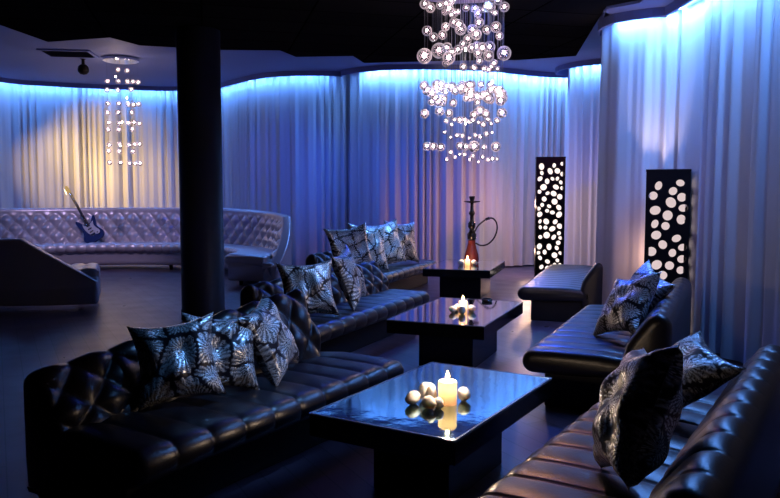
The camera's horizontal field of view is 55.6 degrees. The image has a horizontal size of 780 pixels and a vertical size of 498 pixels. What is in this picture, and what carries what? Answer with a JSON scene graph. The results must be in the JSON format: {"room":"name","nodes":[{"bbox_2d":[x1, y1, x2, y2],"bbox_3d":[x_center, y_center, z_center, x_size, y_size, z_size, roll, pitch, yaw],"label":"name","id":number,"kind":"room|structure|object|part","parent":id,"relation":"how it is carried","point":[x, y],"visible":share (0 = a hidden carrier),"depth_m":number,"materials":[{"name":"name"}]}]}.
{"room":"entertainment venue","nodes":[
{"label":"entertainment venue","id":0,"kind":"room"},
{"bbox_2d":[0,21,601,86],"bbox_3d":[-2.803,-3.450,11.794,14.606,0.001,12.041,0,4,0],"label":"ceiling","id":1,"kind":"structure","parent":0,"point":[20,59],"depth_m":14.61,"materials":[{"name":"blue paint"}]},
{"bbox_2d":[36,49,99,58],"bbox_3d":[-5.864,-3.566,13.518,0.900,0.035,0.720,-1,4,-8],"label":"air vent","id":2,"kind":"object","parent":1,"relation":"attached to","point":[58,53],"visible":1,"depth_m":13.43,"materials":[{"name":"black metal"}]},
{"bbox_2d":[77,58,88,74],"bbox_3d":[-5.859,-3.476,14.134,0.210,0.300,0.210,0,4,0],"label":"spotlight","id":3,"kind":"object","parent":1,"relation":"hanging from","point":[83,69],"visible":1,"depth_m":14.08,"materials":[{"name":"black metal"}]},
{"bbox_2d":[102,55,142,165],"bbox_3d":[-5.092,-2.608,14.093,0.671,2.025,0.660,0,4,0],"label":"chandelier","id":4,"kind":"object","parent":1,"relation":"hanging from","point":[115,59],"visible":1,"depth_m":14.09,"materials":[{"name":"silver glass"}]},
{"bbox_2d":[0,59,600,90],"bbox_3d":[-3.160,-3.710,15.494,14.765,0.181,5.234,-1,4,-8],"label":"trim","id":5,"kind":"structure","parent":1,"relation":"attached to","point":[561,71],"depth_m":15.50,"materials":[{"name":"blue paint"}]},
{"bbox_2d":[0,0,636,62],"bbox_3d":[-4.118,-2.370,4.421,13.764,0.001,14.375,0,4,0],"label":"ceiling","id":6,"kind":"structure","parent":0,"point":[370,31],"depth_m":8.94,"materials":[{"name":"painted plaster"}]},
{"bbox_2d":[417,0,510,163],"bbox_3d":[0.736,-1.709,7.242,1.197,1.744,1.197,2,5,26],"label":"chandelier","id":7,"kind":"object","parent":6,"relation":"hanging from","point":[502,93],"visible":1,"depth_m":7.18,"materials":[{"name":"clear glass"}]},
{"bbox_2d":[603,0,642,12],"bbox_3d":[2.224,-2.306,3.633,0.361,0.050,9.230,0,4,4],"label":"trim","id":8,"kind":"structure","parent":6,"relation":"attached to","point":[637,1],"depth_m":7.94,"materials":[{"name":"blue paint"}]},
{"bbox_2d":[0,265,779,497],"bbox_3d":[-2.300,1.026,8.301,17.400,0.100,21.600,0,4,0],"label":"floor","id":9,"kind":"structure","parent":0,"point":[32,338],"depth_m":7.31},
{"bbox_2d":[0,208,291,305],"bbox_3d":[-5.400,-0.035,13.185,7.236,1.280,6.400,0,4,0],"label":"sofa","id":10,"kind":"object","parent":9,"relation":"on","point":[46,259],"visible":0.84,"depth_m":15.13,"materials":[{"name":"white leather"}]},
{"bbox_2d":[64,186,104,242],"bbox_3d":[-6.613,-0.731,15.861,1.053,1.236,0.270,1,5,17],"label":"electric guitar","id":11,"kind":"object","parent":10,"relation":"on","point":[92,232],"visible":0.98,"depth_m":15.80,"materials":[{"name":"blue paint"}]},
{"bbox_3d":[-5.400,0.178,13.201,6.757,0.268,5.920,0,4,0],"label":"seat","id":12,"kind":"part","parent":10,"relation":"part of","materials":[{"name":"white leather"}]},
{"bbox_2d":[176,26,224,319],"bbox_3d":[-2.391,-0.919,9.357,0.550,3.620,0.550,0,4,0],"label":"pillar","id":13,"kind":"structure","parent":9,"relation":"on","point":[198,54],"depth_m":9.14,"materials":[{"name":"black paint"}]},
{"bbox_2d":[23,289,403,497],"bbox_3d":[-0.899,0.815,4.542,0.954,0.889,2.288,3,5,33],"label":"lounge sofa","id":14,"kind":"object","parent":9,"relation":"on","point":[87,436],"visible":0.64,"depth_m":3.89,"materials":[{"name":"black leather"}]},
{"bbox_2d":[126,312,226,410],"bbox_3d":[-1.195,0.622,4.144,0.508,0.503,0.282,-2,5,-23],"label":"throw cushion","id":15,"kind":"object","parent":14,"relation":"on","point":[175,360],"visible":1,"depth_m":4.08,"materials":[{"name":"black and silver patterned fabric"}]},
{"bbox_2d":[182,312,259,389],"bbox_3d":[-1.002,0.612,4.396,0.511,0.486,0.253,-2,5,-25],"label":"throw cushion","id":16,"kind":"object","parent":14,"relation":"on","point":[232,343],"visible":0.62,"depth_m":4.35,"materials":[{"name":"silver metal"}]},
{"bbox_3d":[-0.818,0.924,4.497,0.758,0.181,2.288,3,5,33],"label":"seat","id":17,"kind":"part","parent":14,"relation":"part of","materials":[{"name":"black leather"}]},
{"bbox_2d":[237,295,298,386],"bbox_3d":[-0.763,0.572,4.692,0.293,0.522,0.559,1,4,7],"label":"throw cushion","id":18,"kind":"object","parent":14,"relation":"on","point":[275,347],"visible":0.92,"depth_m":4.54,"materials":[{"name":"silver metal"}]},
{"bbox_2d":[240,261,429,352],"bbox_3d":[-0.453,0.623,7.891,0.865,0.767,2.698,2,5,24],"label":"lounge sofa","id":19,"kind":"object","parent":9,"relation":"on","point":[350,331],"visible":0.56,"depth_m":7.66,"materials":[{"name":"black leather"}]},
{"bbox_2d":[276,259,339,315],"bbox_3d":[-0.778,0.382,7.000,0.570,0.552,0.275,-2,5,-24],"label":"throw cushion","id":20,"kind":"object","parent":19,"relation":"on","point":[314,280],"visible":0.72,"depth_m":6.93,"materials":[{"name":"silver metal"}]},
{"bbox_3d":[-0.687,0.600,7.996,0.350,0.737,2.698,2,5,24],"label":"backrest","id":21,"kind":"part","parent":19,"relation":"part of","materials":[{"name":"black leather"}]},
{"bbox_2d":[332,244,366,310],"bbox_3d":[-0.416,0.289,7.662,0.278,0.638,0.664,1,4,8],"label":"throw cushion","id":22,"kind":"object","parent":19,"relation":"on","point":[351,282],"visible":1,"depth_m":7.46,"materials":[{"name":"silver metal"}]},
{"bbox_3d":[-0.364,0.670,7.854,0.670,0.181,2.698,2,5,24],"label":"seat","id":23,"kind":"part","parent":19,"relation":"part of","materials":[{"name":"black leather"}]},
{"bbox_2d":[306,251,436,289],"bbox_3d":[-0.169,0.337,11.670,0.865,0.767,3.364,2,5,22],"label":"lounge sofa","id":24,"kind":"object","parent":9,"relation":"on","point":[407,275],"visible":0.3,"depth_m":11.81,"materials":[{"name":"black leather"}]},
{"bbox_2d":[323,222,371,263],"bbox_3d":[-0.556,0.011,10.467,0.790,0.768,0.271,-3,5,-34],"label":"throw cushion","id":25,"kind":"object","parent":24,"relation":"on","point":[355,238],"visible":0.64,"depth_m":10.42,"materials":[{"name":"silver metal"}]},
{"bbox_3d":[-0.408,0.315,11.764,0.350,0.737,3.364,2,5,22],"label":"backrest","id":26,"kind":"part","parent":24,"relation":"part of","materials":[{"name":"black leather"}]},
{"bbox_2d":[347,222,388,269],"bbox_3d":[-0.319,-0.029,11.074,0.781,0.757,0.268,-4,6,-41],"label":"throw cushion","id":27,"kind":"object","parent":24,"relation":"on","point":[375,235],"visible":0.45,"depth_m":11.07,"materials":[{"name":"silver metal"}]},
{"bbox_2d":[366,219,406,261],"bbox_3d":[-0.078,-0.086,11.673,0.803,0.779,0.273,-3,6,-38],"label":"throw cushion","id":28,"kind":"object","parent":24,"relation":"on","point":[393,249],"visible":0.53,"depth_m":11.68,"materials":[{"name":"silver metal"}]},
{"bbox_2d":[383,220,418,262],"bbox_3d":[0.192,-0.118,12.324,0.758,0.746,0.277,-4,6,-40],"label":"throw cushion","id":29,"kind":"object","parent":24,"relation":"on","point":[406,232],"visible":0.57,"depth_m":12.32,"materials":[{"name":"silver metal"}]},
{"bbox_3d":[-0.078,0.384,11.638,0.670,0.181,3.364,2,5,22],"label":"seat","id":30,"kind":"part","parent":24,"relation":"part of","materials":[{"name":"black leather"}]},
{"bbox_2d":[309,362,551,497],"bbox_3d":[0.287,1.051,4.189,0.835,0.471,1.348,3,5,31],"label":"coffee table","id":31,"kind":"object","parent":9,"relation":"on","point":[420,451],"visible":0.94,"depth_m":3.87,"materials":[{"name":"black glass"}]},
{"bbox_2d":[405,390,419,404],"bbox_3d":[0.124,0.797,3.962,0.065,0.073,0.110,3,5,34],"label":"stone","id":32,"kind":"object","parent":31,"relation":"on","point":[413,397],"visible":1,"depth_m":3.93,"materials":[{"name":"white stone"}]},
{"bbox_2d":[419,382,435,398],"bbox_3d":[0.204,0.776,4.039,0.093,0.102,0.095,0,4,-2],"label":"stone","id":33,"kind":"object","parent":31,"relation":"on","point":[423,386],"visible":0.52,"depth_m":4.01,"materials":[{"name":"white stone"}]},
{"bbox_2d":[422,395,436,408],"bbox_3d":[0.204,0.806,3.883,0.070,0.067,0.107,-2,5,-22],"label":"stone","id":34,"kind":"object","parent":31,"relation":"on","point":[428,401],"visible":1,"depth_m":3.85,"materials":[{"name":"white stone"}]},
{"bbox_2d":[425,385,436,397],"bbox_3d":[0.219,0.781,3.965,0.064,0.104,0.051,-1,4,-10],"label":"stone","id":35,"kind":"object","parent":31,"relation":"on","point":[431,390],"visible":0.64,"depth_m":3.95,"materials":[{"name":"white stone"}]},
{"bbox_2d":[434,397,443,408],"bbox_3d":[0.252,0.808,3.887,0.060,0.062,0.078,0,4,-6],"label":"stone","id":36,"kind":"object","parent":31,"relation":"on","point":[439,401],"visible":0.86,"depth_m":3.86,"materials":[{"name":"white stone"}]},
{"bbox_2d":[438,378,456,406],"bbox_3d":[0.309,0.741,3.967,0.100,0.184,0.100,0,4,0],"label":"pillar candle","id":37,"kind":"object","parent":31,"relation":"on","point":[447,387],"visible":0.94,"depth_m":3.93,"materials":[{"name":"wax"}]},
{"bbox_2d":[458,387,470,401],"bbox_3d":[0.406,0.790,4.021,0.071,0.078,0.084,-1,4,-12],"label":"stone","id":38,"kind":"object","parent":31,"relation":"on","point":[464,394],"visible":1,"depth_m":4.00,"materials":[{"name":"white stone"}]},
{"bbox_2d":[386,297,522,367],"bbox_3d":[0.676,0.825,7.176,0.897,0.471,1.532,2,5,22],"label":"coffee table","id":39,"kind":"object","parent":9,"relation":"on","point":[468,339],"visible":0.93,"depth_m":6.76,"materials":[{"name":"black paint"}]},
{"bbox_2d":[449,306,456,312],"bbox_3d":[0.594,0.570,7.010,0.075,0.065,0.091,1,5,17],"label":"stone","id":40,"kind":"object","parent":39,"relation":"on","point":[452,309],"visible":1,"depth_m":6.98,"materials":[{"name":"white stone"}]},
{"bbox_2d":[458,305,465,313],"bbox_3d":[0.673,0.568,6.928,0.068,0.081,0.097,-1,5,-18],"label":"stone","id":41,"kind":"object","parent":39,"relation":"on","point":[462,309],"visible":1,"depth_m":6.89,"materials":[{"name":"white stone"}]},
{"bbox_2d":[459,300,466,312],"bbox_3d":[0.692,0.519,7.011,0.080,0.166,0.080,0,4,0],"label":"pillar candle","id":42,"kind":"object","parent":39,"relation":"on","point":[462,302],"visible":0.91,"depth_m":6.98,"materials":[{"name":"wax"}]},
{"bbox_2d":[468,305,476,311],"bbox_3d":[0.780,0.565,7.034,0.083,0.071,0.079,-2,5,-21],"label":"stone","id":43,"kind":"object","parent":39,"relation":"on","point":[471,308],"visible":1,"depth_m":7.00,"materials":[{"name":"white stone"}]},
{"bbox_2d":[482,298,492,301],"bbox_3d":[1.013,0.533,7.728,0.116,0.030,0.116,0,4,0],"label":"ashtray","id":44,"kind":"object","parent":39,"relation":"on","point":[483,299],"visible":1,"depth_m":7.68,"materials":[{"name":"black glass"}]},
{"bbox_2d":[423,259,504,298],"bbox_3d":[1.203,0.480,11.739,1.016,0.471,1.583,1,5,17],"label":"coffee table","id":45,"kind":"object","parent":9,"relation":"on","point":[456,281],"visible":0.96,"depth_m":11.27,"materials":[{"name":"black paint"}]},
{"bbox_2d":[465,259,469,265],"bbox_3d":[1.211,0.180,11.561,0.080,0.156,0.080,0,4,0],"label":"pillar candle","id":46,"kind":"object","parent":45,"relation":"on","point":[467,261],"visible":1,"depth_m":11.53,"materials":[{"name":"wax"}]},
{"bbox_2d":[464,196,497,262],"bbox_3d":[1.469,-0.317,12.008,0.550,1.080,0.274,0,4,6],"label":"hookah","id":47,"kind":"object","parent":45,"relation":"on","point":[471,253],"visible":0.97,"depth_m":11.97,"materials":[{"name":"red glass"}]},
{"bbox_3d":[1.329,-0.448,12.015,0.150,0.620,0.150,0,4,0],"label":"stem","id":48,"kind":"part","parent":47,"relation":"part of","materials":[{"name":"grey metal"}]},
{"bbox_3d":[1.329,0.036,12.052,0.240,0.370,0.240,0,4,0],"label":"glass","id":49,"kind":"part","parent":47,"relation":"part of","materials":[{"name":"red glass"}]},
{"bbox_2d":[534,157,565,276],"bbox_3d":[2.963,-0.569,13.746,0.528,2.260,0.324,1,4,8],"label":"lantern","id":50,"kind":"object","parent":9,"relation":"on","point":[550,171],"visible":0.95,"depth_m":13.60,"materials":[{"name":"black"}]},
{"bbox_3d":[2.715,-0.562,13.782,0.018,2.240,0.264,1,4,8],"label":"panel","id":51,"kind":"part","parent":50,"relation":"part of","materials":[{"name":"black"}]},
{"bbox_3d":[2.963,-1.686,13.662,0.528,0.020,0.324,1,4,8],"label":"lid","id":52,"kind":"part","parent":50,"relation":"part of","materials":[{"name":"black"}]},
{"bbox_2d":[517,263,602,321],"bbox_3d":[2.638,0.419,10.650,1.105,0.756,3.200,1,5,19],"label":"lounge sofa","id":53,"kind":"object","parent":9,"relation":"on","point":[558,292],"visible":0.81,"depth_m":9.24,"materials":[{"name":"black leather"}]},
{"bbox_3d":[2.545,0.456,10.684,0.910,0.181,3.200,1,5,19],"label":"seat","id":54,"kind":"part","parent":53,"relation":"part of","materials":[{"name":"black leather"}]},
{"bbox_3d":[3.000,0.414,10.524,0.339,0.726,3.200,1,5,19],"label":"backrest","id":55,"kind":"part","parent":53,"relation":"part of","materials":[{"name":"black leather"}]},
{"bbox_2d":[522,277,691,410],"bbox_3d":[2.016,0.731,6.533,1.064,0.756,2.600,2,5,25],"label":"lounge sofa","id":56,"kind":"object","parent":9,"relation":"on","point":[577,361],"visible":0.59,"depth_m":5.51,"materials":[{"name":"black leather"}]},
{"bbox_3d":[1.927,0.766,6.577,0.868,0.181,2.600,2,5,25],"label":"seat","id":57,"kind":"part","parent":56,"relation":"part of","materials":[{"name":"black leather"}]},
{"bbox_2d":[593,271,661,334],"bbox_3d":[1.896,0.449,5.946,0.344,0.577,0.648,-2,5,-20],"label":"throw cushion","id":58,"kind":"object","parent":56,"relation":"on","point":[626,307],"visible":0.98,"depth_m":5.80,"materials":[{"name":"silver satin fabric"}]},
{"bbox_2d":[629,259,675,336],"bbox_3d":[2.125,0.407,6.282,0.330,0.610,0.671,0,4,-4],"label":"throw cushion","id":59,"kind":"object","parent":56,"relation":"on","point":[664,288],"visible":0.27,"depth_m":6.06,"materials":[{"name":"silver fabric"}]},
{"bbox_3d":[2.344,0.728,6.379,0.339,0.726,2.600,2,5,25],"label":"backrest","id":60,"kind":"part","parent":56,"relation":"part of","materials":[{"name":"black leather"}]},
{"bbox_2d":[479,345,779,497],"bbox_3d":[1.172,0.970,3.376,0.975,0.756,2.500,3,5,32],"label":"lounge sofa","id":61,"kind":"object","parent":9,"relation":"on","point":[726,445],"visible":0.8,"depth_m":3.02,"materials":[{"name":"black leather"}]},
{"bbox_3d":[1.090,1.005,3.431,0.780,0.181,2.500,3,5,32],"label":"seat","id":62,"kind":"part","parent":61,"relation":"part of","materials":[{"name":"black leather"}]},
{"bbox_2d":[592,344,682,490],"bbox_3d":[0.981,0.646,2.940,0.344,0.639,0.627,0,4,-3],"label":"throw cushion","id":63,"kind":"object","parent":61,"relation":"on","point":[639,411],"visible":1,"depth_m":2.73,"materials":[{"name":"black fabric"}]},
{"bbox_2d":[671,331,745,407],"bbox_3d":[1.538,0.682,3.954,0.433,0.413,0.588,0,4,-1],"label":"throw cushion","id":64,"kind":"object","parent":61,"relation":"on","point":[704,371],"visible":0.45,"depth_m":3.76,"materials":[{"name":"silver fabric"}]},
{"bbox_3d":[1.440,0.968,3.205,0.339,0.726,2.500,3,5,32],"label":"backrest","id":65,"kind":"part","parent":61,"relation":"part of","materials":[{"name":"black leather"}]},
{"bbox_2d":[644,169,691,282],"bbox_3d":[2.974,0.073,7.978,0.448,1.850,0.244,1,5,19],"label":"lantern","id":66,"kind":"object","parent":9,"relation":"on","point":[666,247],"visible":0.53,"depth_m":7.85,"materials":[{"name":"black"}]},
{"bbox_3d":[3.010,0.075,8.083,0.440,1.830,0.018,1,5,19],"label":"panel","id":67,"kind":"part","parent":66,"relation":"part of","materials":[{"name":"black"}]},
{"bbox_2d":[649,180,684,279],"bbox_3d":[2.974,0.083,7.979,0.350,1.770,0.130,1,5,19],"label":"diffuser","id":68,"kind":"object","parent":66,"relation":"attached to","point":[667,215],"depth_m":7.89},
{"bbox_3d":[2.974,-0.839,7.909,0.448,0.020,0.244,1,5,19],"label":"lid","id":69,"kind":"part","parent":66,"relation":"part of","materials":[{"name":"black"}]},
{"bbox_2d":[598,0,692,35],"bbox_3d":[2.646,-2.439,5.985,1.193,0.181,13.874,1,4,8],"label":"trim","id":70,"kind":"structure","parent":0,"point":[657,12],"depth_m":8.08,"materials":[{"name":"blue paint"}]},
{"bbox_3d":[-2.300,-3.660,7.946,17.400,0.100,21.600,0,4,0],"label":"ceiling","id":71,"kind":"structure","parent":0,"visible":0},
{"bbox_2d":[0,82,179,208],"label":"curtain","id":72,"kind":"object","parent":71,"relation":"hanging from","point":[52,139],"depth_m":17.72,"materials":[{"name":"white fabric"}]},
{"bbox_2d":[221,74,349,264],"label":"curtain","id":73,"kind":"object","parent":71,"relation":"hanging from","point":[285,145],"depth_m":16.08,"materials":[{"name":"fabric"}]},
{"bbox_2d":[347,70,567,265],"bbox_3d":[1.591,-1.895,15.699,5.080,4.550,1.176,0,4,0],"label":"curtain","id":74,"kind":"object","parent":71,"relation":"hanging from","point":[391,176],"visible":0.56,"depth_m":15.35,"materials":[{"name":"fabric"}]},
{"bbox_2d":[564,64,600,265],"bbox_3d":[4.018,-1.823,14.753,0.340,4.550,1.474,-3,6,-39],"label":"curtain","id":75,"kind":"object","parent":71,"relation":"hanging from","point":[583,98],"visible":0.46,"depth_m":14.83,"materials":[{"name":"fabric"}]},
{"label":"ceiling","id":76,"kind":"structure","parent":0,"visible":0},
{"bbox_2d":[595,7,682,304],"bbox_3d":[3.384,-1.204,10.567,0.997,3.954,4.858,1,4,13],"label":"curtain","id":77,"kind":"object","parent":76,"relation":"hanging from","point":[641,58],"visible":0.62,"depth_m":8.48,"materials":[{"name":"fabric"}]},
{"bbox_2d":[677,0,779,364],"bbox_3d":[2.843,-0.684,3.695,0.344,3.954,9.102,0,4,6],"label":"curtain","id":78,"kind":"object","parent":76,"relation":"hanging from","point":[729,128],"visible":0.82,"depth_m":6.93,"materials":[{"name":"fabric"}]}
]}

